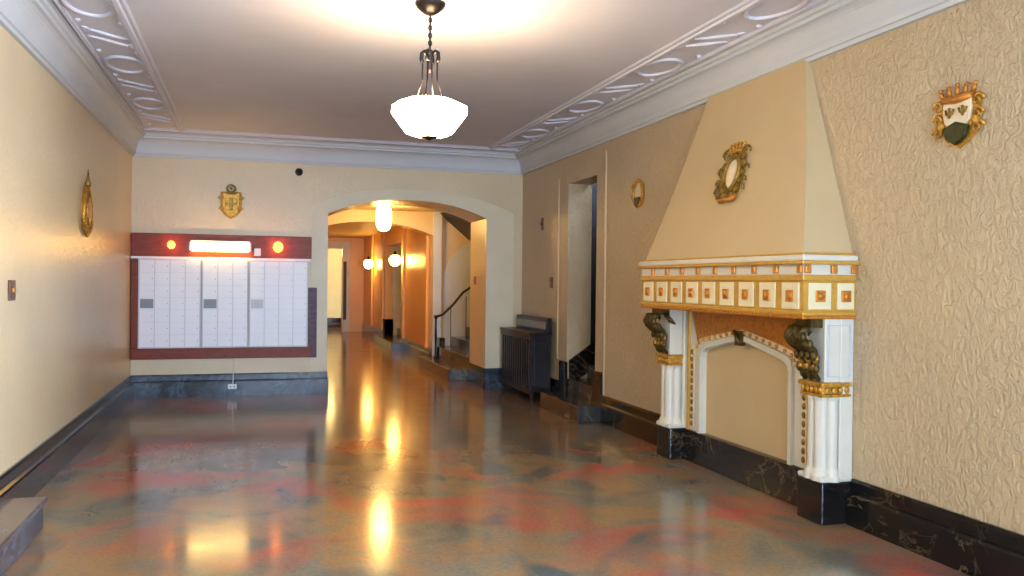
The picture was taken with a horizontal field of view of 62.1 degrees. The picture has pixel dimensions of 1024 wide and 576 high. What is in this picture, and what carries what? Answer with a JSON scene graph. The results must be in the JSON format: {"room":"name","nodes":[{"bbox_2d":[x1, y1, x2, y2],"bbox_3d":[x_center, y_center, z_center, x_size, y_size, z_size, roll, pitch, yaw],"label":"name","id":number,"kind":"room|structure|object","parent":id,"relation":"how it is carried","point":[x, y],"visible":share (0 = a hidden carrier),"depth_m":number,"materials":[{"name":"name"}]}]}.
{"room":"apartment building lobby","nodes":[
{"label":"apartment building lobby","id":0,"kind":"room"},
{"bbox_2d":[0,25,131,474],"bbox_3d":[-2.231,-0.196,1.820,0.250,3.320,18.276,0,0,-17],"label":"wall","id":1,"kind":"structure","parent":0,"point":[65,334],"depth_m":6.50,"materials":[{"name":"paint"}]},
{"bbox_2d":[8,280,15,300],"bbox_3d":[-3.167,0.014,5.396,0.026,0.130,0.140,0,0,-17],"label":"light switch","id":2,"kind":"object","parent":1,"relation":"attached to","point":[11,283],"visible":1,"depth_m":5.37,"materials":[{"name":"gold metal"}]},
{"bbox_2d":[0,375,133,498],"bbox_3d":[-3.869,1.262,7.728,0.050,0.288,6.006,0,0,-17],"label":"baseboard","id":3,"kind":"structure","parent":1,"relation":"attached to","point":[36,469],"depth_m":6.66,"materials":[{"name":"black stone"}]},
{"bbox_2d":[0,0,147,155],"bbox_3d":[-2.027,-1.695,1.986,0.212,0.280,18.006,0,0,-17],"label":"trim","id":4,"kind":"structure","parent":1,"relation":"attached to","point":[40,27],"depth_m":6.56,"materials":[{"name":"paint"}]},
{"bbox_2d":[81,169,93,236],"bbox_3d":[-3.837,-0.766,7.693,0.058,0.615,0.403,0,0,-17],"label":"crest","id":5,"kind":"object","parent":1,"relation":"attached to","point":[87,223],"visible":1,"depth_m":7.63,"materials":[{"name":"gold metal"}]},
{"bbox_2d":[130,156,522,374],"bbox_3d":[-2.407,-0.266,11.757,5.652,3.320,0.894,0,0,-17],"label":"wall","id":6,"kind":"structure","parent":0,"point":[170,195],"depth_m":11.09,"materials":[{"name":"paint"}]},
{"bbox_2d":[130,233,316,359],"bbox_3d":[-3.651,0.113,10.873,2.259,1.584,0.084,0,0,-17],"label":"surround","id":7,"kind":"object","parent":6,"relation":"attached to","point":[143,245],"visible":0.99,"depth_m":10.82,"materials":[{"name":"red wood"}]},
{"bbox_2d":[138,258,201,348],"bbox_3d":[-4.290,0.195,10.668,0.734,1.117,0.109,0,0,-17],"label":"mailbox","id":8,"kind":"object","parent":7,"relation":"attached to","point":[169,290],"visible":1,"depth_m":10.62,"materials":[{"name":"metal"}]},
{"bbox_2d":[167,241,174,248],"bbox_3d":[-4.247,-0.538,10.597,0.090,0.099,0.138,0,0,-17],"label":"lamp","id":9,"kind":"object","parent":7,"relation":"attached to","point":[171,244],"visible":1,"depth_m":10.55,"materials":[{"name":"yellow glass"}]},
{"bbox_2d":[189,240,250,251],"bbox_3d":[-3.694,-0.529,10.774,0.744,0.139,0.120,0,0,-17],"label":"fluorescent light","id":10,"kind":"object","parent":7,"relation":"attached to","point":[194,245],"visible":1,"depth_m":10.74,"materials":[{"name":"plastic"}]},
{"bbox_2d":[201,259,248,347],"bbox_3d":[-3.663,0.200,10.857,0.564,1.117,0.109,0,0,-17],"label":"mailbox","id":11,"kind":"object","parent":7,"relation":"attached to","point":[225,283],"visible":1,"depth_m":10.81,"materials":[{"name":"metal"}]},
{"bbox_2d":[254,248,260,255],"bbox_3d":[-3.276,-0.460,10.942,0.080,0.100,0.040,0,0,-17],"label":"box","id":12,"kind":"object","parent":7,"relation":"attached to","point":[257,251],"visible":1,"depth_m":10.92,"materials":[{"name":"plastic"}]},
{"bbox_2d":[248,260,307,346],"bbox_3d":[-3.034,0.205,11.047,0.739,1.117,0.109,0,0,-17],"label":"mailbox","id":13,"kind":"object","parent":7,"relation":"attached to","point":[278,290],"visible":1,"depth_m":11.00,"materials":[{"name":"metal"}]},
{"bbox_2d":[273,242,282,251],"bbox_3d":[-3.020,-0.527,10.967,0.124,0.136,0.138,0,0,-17],"label":"lamp","id":14,"kind":"object","parent":7,"relation":"attached to","point":[277,247],"visible":1,"depth_m":10.92,"materials":[{"name":"yellow glass"}]},
{"bbox_2d":[132,371,326,398],"bbox_3d":[-3.606,1.243,10.925,2.399,0.288,0.035,0,0,-17],"label":"baseboard","id":15,"kind":"structure","parent":6,"relation":"attached to","point":[276,383],"depth_m":10.91,"materials":[{"name":"blue stone"}]},
{"bbox_2d":[218,184,243,218],"bbox_3d":[-3.602,-1.109,10.898,0.327,0.448,0.044,0,0,-17],"label":"crest","id":16,"kind":"object","parent":6,"relation":"attached to","point":[231,202],"visible":1,"depth_m":10.89,"materials":[{"name":"gold metal"}]},
{"bbox_2d":[228,384,236,388],"bbox_3d":[-3.585,1.262,10.897,0.110,0.064,0.032,0,0,-17],"label":"power outlet","id":17,"kind":"object","parent":6,"relation":"attached to","point":[230,386],"visible":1,"depth_m":10.88,"materials":[{"name":"white plastic"}]},
{"bbox_2d":[295,168,302,175],"bbox_3d":[-2.788,-1.521,11.133,0.100,0.100,0.055,0,0,-17],"label":"sensor","id":18,"kind":"object","parent":6,"relation":"attached to","point":[298,171],"visible":1,"depth_m":11.13,"materials":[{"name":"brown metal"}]},
{"bbox_2d":[134,127,521,174],"bbox_3d":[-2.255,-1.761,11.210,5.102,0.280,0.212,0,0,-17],"label":"trim","id":19,"kind":"structure","parent":6,"relation":"attached to","point":[153,144],"depth_m":11.15,"materials":[{"name":"paint"}]},
{"bbox_2d":[310,189,513,371],"bbox_3d":[-1.316,-0.111,11.614,2.783,2.455,0.012,0,0,-17],"label":"trim","id":20,"kind":"structure","parent":6,"relation":"attached to","point":[499,221],"depth_m":11.85,"materials":[{"name":"paint"}]},
{"bbox_2d":[468,362,484,388],"bbox_3d":[-0.524,1.266,12.340,0.025,0.288,0.894,0,0,-17],"label":"baseboard","id":21,"kind":"structure","parent":6,"relation":"attached to","point":[476,374],"depth_m":12.26,"materials":[{"name":"black stone"}]},
{"bbox_2d":[485,368,512,388],"bbox_3d":[-0.124,1.272,11.976,0.530,0.288,0.035,0,0,-17],"label":"baseboard","id":22,"kind":"structure","parent":6,"relation":"attached to","point":[493,376],"depth_m":11.93,"materials":[{"name":"blue stone"}]},
{"bbox_2d":[327,249,341,317],"bbox_3d":[-5.741,-0.118,27.175,3.700,2.740,0.150,0,0,-17],"label":"wall","id":23,"kind":"structure","parent":0,"point":[334,285],"depth_m":27.12,"materials":[{"name":"paint"}]},
{"bbox_2d":[327,318,340,326],"bbox_3d":[-5.968,1.101,27.025,3.000,0.300,0.030,0,0,-17],"label":"baseboard","id":24,"kind":"structure","parent":23,"relation":"attached to","point":[331,322],"depth_m":27.10,"materials":[{"name":"black stone"}]},
{"bbox_2d":[328,238,363,331],"bbox_3d":[-5.462,-0.098,24.779,2.628,2.740,0.200,0,0,-17],"label":"wall","id":25,"kind":"structure","parent":0,"point":[356,244],"depth_m":24.95,"materials":[{"name":"paint"}]},
{"bbox_2d":[328,241,349,331],"bbox_3d":[-5.489,-0.048,24.651,1.566,2.640,0.041,0,0,-17],"label":"trim","id":26,"kind":"structure","parent":25,"relation":"attached to","point":[345,245],"depth_m":24.83,"materials":[{"name":"orange wood"}]},
{"bbox_2d":[343,262,346,319],"bbox_3d":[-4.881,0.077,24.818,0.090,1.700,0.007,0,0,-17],"label":"door","id":27,"kind":"structure","parent":25,"relation":"in","point":[345,263],"depth_m":24.81,"materials":[{"name":"brown wood"}]},
{"bbox_2d":[328,206,440,237],"bbox_3d":[-3.184,-1.488,20.229,4.438,0.150,15.800,0,0,-17],"label":"ceiling","id":28,"kind":"structure","parent":0,"point":[347,230],"depth_m":19.98,"materials":[{"name":"beige paint"}]},
{"bbox_2d":[376,206,391,230],"bbox_3d":[-2.102,-1.146,13.926,0.260,0.425,0.260,0,0,-17],"label":"ceiling light","id":29,"kind":"object","parent":28,"relation":"hanging from","point":[383,213],"visible":0.9,"depth_m":13.83,"materials":[{"name":"white glass"}]},
{"bbox_2d":[392,245,400,334],"bbox_3d":[-2.400,-0.041,21.185,1.160,2.740,0.150,0,0,-17],"label":"wall","id":30,"kind":"structure","parent":0,"point":[396,269],"depth_m":20.98,"materials":[{"name":"paint"}]},
{"bbox_2d":[363,216,443,347],"bbox_3d":[-2.798,-0.038,20.151,0.200,2.740,10.200,0,0,-17],"label":"wall","id":31,"kind":"structure","parent":0,"point":[414,254],"depth_m":17.83,"materials":[{"name":"paint"}]},
{"bbox_2d":[364,256,375,268],"bbox_3d":[-3.760,-0.677,22.466,0.315,0.335,0.250,0,0,-17],"label":"wall sconce","id":32,"kind":"object","parent":31,"relation":"attached to","point":[368,263],"visible":1,"depth_m":22.38,"materials":[{"name":"white glass"}]},
{"bbox_2d":[370,235,373,325],"bbox_3d":[-3.811,-0.204,23.082,0.050,2.470,0.240,0,0,-17],"label":"trim","id":33,"kind":"structure","parent":31,"relation":"attached to","point":[372,236],"depth_m":22.97,"materials":[{"name":"paint"}]},
{"bbox_2d":[362,322,381,336],"bbox_3d":[-3.811,1.157,23.069,0.035,0.288,4.050,0,0,-17],"label":"baseboard","id":34,"kind":"structure","parent":31,"relation":"attached to","point":[366,328],"depth_m":23.14,"materials":[{"name":"black stone"}]},
{"bbox_2d":[328,209,432,235],"bbox_3d":[-2.519,-1.160,15.053,2.228,0.420,0.300,0,0,-17],"label":"trim","id":35,"kind":"structure","parent":31,"relation":"attached to","point":[422,222],"depth_m":15.05,"materials":[{"name":"beige paint"}]},
{"bbox_2d":[380,231,384,329],"bbox_3d":[-3.220,-0.184,21.119,0.050,2.470,0.240,0,0,-17],"label":"trim","id":36,"kind":"structure","parent":31,"relation":"attached to","point":[382,232],"depth_m":21.01,"materials":[{"name":"paint"}]},
{"bbox_2d":[382,319,392,334],"bbox_3d":[-3.082,1.043,21.042,0.250,0.560,0.250,0,0,-17],"label":"trim","id":37,"kind":"structure","parent":31,"relation":"attached to","point":[383,328],"depth_m":20.91,"materials":[{"name":"black stone"}]},
{"bbox_2d":[389,251,400,265],"bbox_3d":[-2.475,-0.634,18.205,0.315,0.335,0.250,0,0,-17],"label":"wall sconce","id":38,"kind":"object","parent":31,"relation":"attached to","point":[394,260],"visible":0.92,"depth_m":18.11,"materials":[{"name":"white glass"}]},
{"bbox_2d":[401,227,405,338],"bbox_3d":[-2.325,-0.154,18.151,0.050,2.470,0.240,0,0,-17],"label":"trim","id":39,"kind":"structure","parent":31,"relation":"attached to","point":[403,240],"depth_m":18.04,"materials":[{"name":"paint"}]},
{"bbox_2d":[402,338,431,358],"bbox_3d":[-1.891,1.221,16.703,0.035,0.288,3.050,0,0,-17],"label":"baseboard","id":40,"kind":"structure","parent":31,"relation":"attached to","point":[414,349],"depth_m":16.73,"materials":[{"name":"black stone"}]},
{"bbox_2d":[423,234,428,347],"bbox_3d":[-1.588,-0.130,15.710,0.050,2.470,0.240,0,0,-17],"label":"trim","id":41,"kind":"structure","parent":31,"relation":"attached to","point":[426,237],"depth_m":15.60,"materials":[{"name":"paint"}]},
{"bbox_2d":[440,212,470,240],"bbox_3d":[-0.120,-0.845,14.359,1.750,0.989,2.480,0,0,-17],"label":"ceiling","id":42,"kind":"structure","parent":31,"relation":"attached to","point":[463,226],"depth_m":14.96,"materials":[{"name":"beige paint"}]},
{"bbox_2d":[60,0,813,151],"bbox_3d":[0.397,-1.889,2.595,5.702,0.150,18.276,0,0,-17],"label":"ceiling","id":43,"kind":"structure","parent":0,"point":[312,68],"depth_m":6.76,"materials":[{"name":"paint"}]},
{"bbox_2d":[53,0,185,131],"bbox_3d":[-1.664,-1.823,1.948,0.448,0.040,17.326,0,0,-17],"label":"trim","id":44,"kind":"structure","parent":43,"relation":"attached to","point":[120,7],"depth_m":6.89,"materials":[{"name":"paint"}]},
{"bbox_2d":[391,0,467,140],"bbox_3d":[-0.532,-1.400,5.502,0.465,0.888,0.465,0,0,-24],"label":"chandelier","id":45,"kind":"object","parent":43,"relation":"hanging from","point":[428,117],"visible":1,"depth_m":5.38,"materials":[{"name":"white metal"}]},
{"bbox_2d":[488,0,824,150],"bbox_3d":[2.375,-1.789,3.167,0.448,0.040,17.326,0,0,-17],"label":"trim","id":46,"kind":"structure","parent":43,"relation":"attached to","point":[744,7],"depth_m":6.87,"materials":[{"name":"paint"}]},
{"bbox_2d":[444,218,470,270],"bbox_3d":[-0.455,0.017,15.688,1.810,2.740,0.200,0,0,-17],"label":"wall","id":47,"kind":"structure","parent":0,"point":[454,240],"depth_m":15.38,"materials":[{"name":"paint"}]},
{"bbox_2d":[443,242,470,345],"bbox_3d":[-0.611,0.087,15.527,1.400,2.000,0.021,0,0,-17],"label":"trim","id":48,"kind":"structure","parent":47,"relation":"attached to","point":[457,270],"depth_m":15.40,"materials":[{"name":"paint"}]},
{"bbox_2d":[3,327,968,575],"bbox_3d":[-1.095,1.474,10.861,8.200,0.120,35.000,0,0,-17],"label":"floor","id":49,"kind":"structure","parent":0,"point":[401,468],"depth_m":5.85,"materials":[{"name":"multicoloured stone"}]},
{"bbox_2d":[0,496,47,575],"bbox_3d":[-2.593,1.353,3.937,0.305,0.186,2.350,0,0,-17],"label":"marble step","id":50,"kind":"structure","parent":49,"relation":"on","point":[21,519],"depth_m":4.66,"materials":[{"name":"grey stone"}]},
{"bbox_2d":[374,335,400,350],"bbox_3d":[-2.734,1.251,19.661,0.540,0.170,2.800,0,0,-17],"label":"marble step","id":51,"kind":"structure","parent":49,"relation":"on","point":[391,342],"depth_m":19.24,"materials":[{"name":"stone"}]},
{"bbox_2d":[430,212,441,355],"bbox_3d":[-1.375,0.010,15.337,0.154,2.739,0.240,0,0,-17],"label":"pier","id":52,"kind":"object","parent":49,"relation":"on","point":[436,239],"visible":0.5,"depth_m":15.22,"materials":[{"name":"paint"}]},
{"bbox_2d":[419,327,469,380],"bbox_3d":[-0.380,0.806,14.292,1.940,1.196,2.470,0,0,-17],"label":"staircase","id":53,"kind":"structure","parent":49,"relation":"on","point":[452,364],"depth_m":14.10,"materials":[{"name":"stone"}]},
{"bbox_2d":[434,287,469,358],"bbox_3d":[-0.694,0.373,14.784,1.346,1.697,0.070,0,0,-17],"label":"stair railing","id":54,"kind":"object","parent":53,"relation":"on","point":[468,288],"visible":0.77,"depth_m":14.65,"materials":[{"name":"metal"}]},
{"bbox_2d":[500,314,551,401],"bbox_3d":[0.165,0.899,11.246,0.295,1.050,1.330,0,0,-17],"label":"radiator","id":55,"kind":"object","parent":49,"relation":"on","point":[526,347],"visible":0.98,"depth_m":10.81,"materials":[{"name":"brown metal"}]},
{"bbox_2d":[540,391,600,422],"bbox_3d":[0.669,1.349,9.715,0.314,0.182,1.250,0,0,-17],"label":"marble step","id":56,"kind":"structure","parent":49,"relation":"on","point":[577,409],"depth_m":9.42,"materials":[{"name":"stone"}]},
{"bbox_2d":[567,341,594,400],"bbox_3d":[1.676,0.566,10.131,1.820,1.776,0.900,0,0,-17],"label":"staircase","id":57,"kind":"structure","parent":49,"relation":"on","point":[582,363],"depth_m":10.29,"materials":[{"name":"black stone"}]},
{"bbox_2d":[636,59,859,525],"bbox_3d":[1.641,-0.051,6.386,0.440,3.050,2.370,0,0,-17],"label":"fireplace","id":58,"kind":"object","parent":49,"relation":"on","point":[752,295],"visible":1,"depth_m":6.03,"materials":[{"name":"paint"}]},
{"bbox_2d":[713,141,750,203],"bbox_3d":[1.642,-0.865,6.346,0.165,0.464,0.427,0,0,-17],"label":"cartouche","id":59,"kind":"object","parent":58,"relation":"attached to","point":[732,175],"visible":1,"depth_m":6.31,"materials":[{"name":"gold metal"}]},
{"bbox_2d":[639,254,857,265],"bbox_3d":[1.641,-0.198,6.384,0.405,0.038,2.340,0,0,-17],"label":"shelf","id":60,"kind":"object","parent":58,"relation":"attached to","point":[720,259],"depth_m":5.72,"materials":[{"name":"white wood"}]},
{"bbox_2d":[646,59,851,259],"bbox_3d":[1.677,-0.896,6.388,0.385,1.360,2.230,0,0,-17],"label":"hood","id":61,"kind":"object","parent":58,"relation":"attached to","point":[789,202],"depth_m":6.00,"materials":[{"name":"paint"}]},
{"bbox_2d":[590,199,591,321],"bbox_3d":[0.934,-0.212,10.474,0.005,3.300,0.200,0,0,-17],"label":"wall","id":62,"kind":"structure","parent":0,"point":[591,199],"depth_m":10.38,"materials":[{"name":"paint"}]},
{"bbox_2d":[590,183,596,343],"bbox_3d":[1.675,-0.862,11.647,2.080,4.600,0.150,0,0,-17],"label":"wall","id":63,"kind":"structure","parent":0,"point":[594,186],"depth_m":11.40,"materials":[{"name":"paint"}]},
{"bbox_2d":[521,0,1023,534],"bbox_3d":[2.917,-0.152,3.372,0.300,3.320,18.276,0,0,-17],"label":"wall","id":64,"kind":"structure","parent":0,"point":[935,227],"depth_m":4.93,"materials":[{"name":"paint"}]},
{"bbox_2d":[534,377,558,396],"bbox_3d":[0.338,1.282,11.274,0.050,0.288,1.646,0,0,-17],"label":"baseboard","id":65,"kind":"structure","parent":64,"relation":"attached to","point":[554,383],"depth_m":10.66,"materials":[{"name":"black stone"}]},
{"bbox_2d":[549,277,552,287],"bbox_3d":[0.492,-0.069,10.844,0.026,0.140,0.100,0,0,-17],"label":"light switch","id":66,"kind":"object","parent":64,"relation":"attached to","point":[551,278],"visible":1,"depth_m":10.81,"materials":[{"name":"gold metal"}]},
{"bbox_2d":[556,178,559,358],"bbox_3d":[0.582,-0.242,10.597,0.032,2.250,0.032,0,0,-17],"label":"trim","id":67,"kind":"structure","parent":64,"relation":"attached to","point":[558,178],"depth_m":10.58,"materials":[{"name":"paint"}]},
{"bbox_2d":[559,360,567,391],"bbox_3d":[0.626,1.163,10.395,0.048,0.545,0.200,0,0,-17],"label":"trim","id":68,"kind":"structure","parent":64,"relation":"attached to","point":[563,366],"depth_m":10.35,"materials":[{"name":"black stone"}]},
{"bbox_2d":[592,370,601,403],"bbox_3d":[0.945,1.181,9.337,0.048,0.530,0.210,0,0,-17],"label":"trim","id":69,"kind":"structure","parent":64,"relation":"attached to","point":[597,376],"depth_m":9.29,"materials":[{"name":"brown wood"}]},
{"bbox_2d":[602,150,606,394],"bbox_3d":[1.008,-0.162,9.181,0.032,2.642,0.032,0,0,-17],"label":"trim","id":70,"kind":"structure","parent":64,"relation":"attached to","point":[605,216],"depth_m":9.17,"materials":[{"name":"paint"}]},
{"bbox_2d":[598,395,660,445],"bbox_3d":[1.208,1.311,8.389,0.050,0.288,1.760,0,0,-17],"label":"baseboard","id":71,"kind":"structure","parent":64,"relation":"attached to","point":[633,420],"depth_m":8.45,"materials":[{"name":"black stone"}]},
{"bbox_2d":[631,178,643,207],"bbox_3d":[1.244,-0.934,8.377,0.046,0.294,0.293,0,0,-17],"label":"oval medallion","id":72,"kind":"object","parent":64,"relation":"attached to","point":[637,197],"visible":1,"depth_m":8.35,"materials":[{"name":"gold metal"}]},
{"bbox_2d":[513,0,969,174],"bbox_3d":[2.654,-1.655,3.398,0.212,0.280,18.006,0,0,-17],"label":"trim","id":73,"kind":"structure","parent":64,"relation":"attached to","point":[828,27],"depth_m":6.41,"materials":[{"name":"paint"}]},
{"bbox_2d":[846,478,1023,575],"bbox_3d":[3.713,1.395,0.084,0.050,0.288,10.990,0,0,-17],"label":"baseboard","id":74,"kind":"structure","parent":64,"relation":"attached to","point":[970,546],"depth_m":4.65,"materials":[{"name":"black stone"}]},
{"bbox_2d":[931,80,985,147],"bbox_3d":[2.382,-0.925,4.553,0.055,0.347,0.363,0,0,-17],"label":"crest","id":75,"kind":"object","parent":64,"relation":"attached to","point":[959,116],"visible":1,"depth_m":4.53,"materials":[{"name":"gold metal"}]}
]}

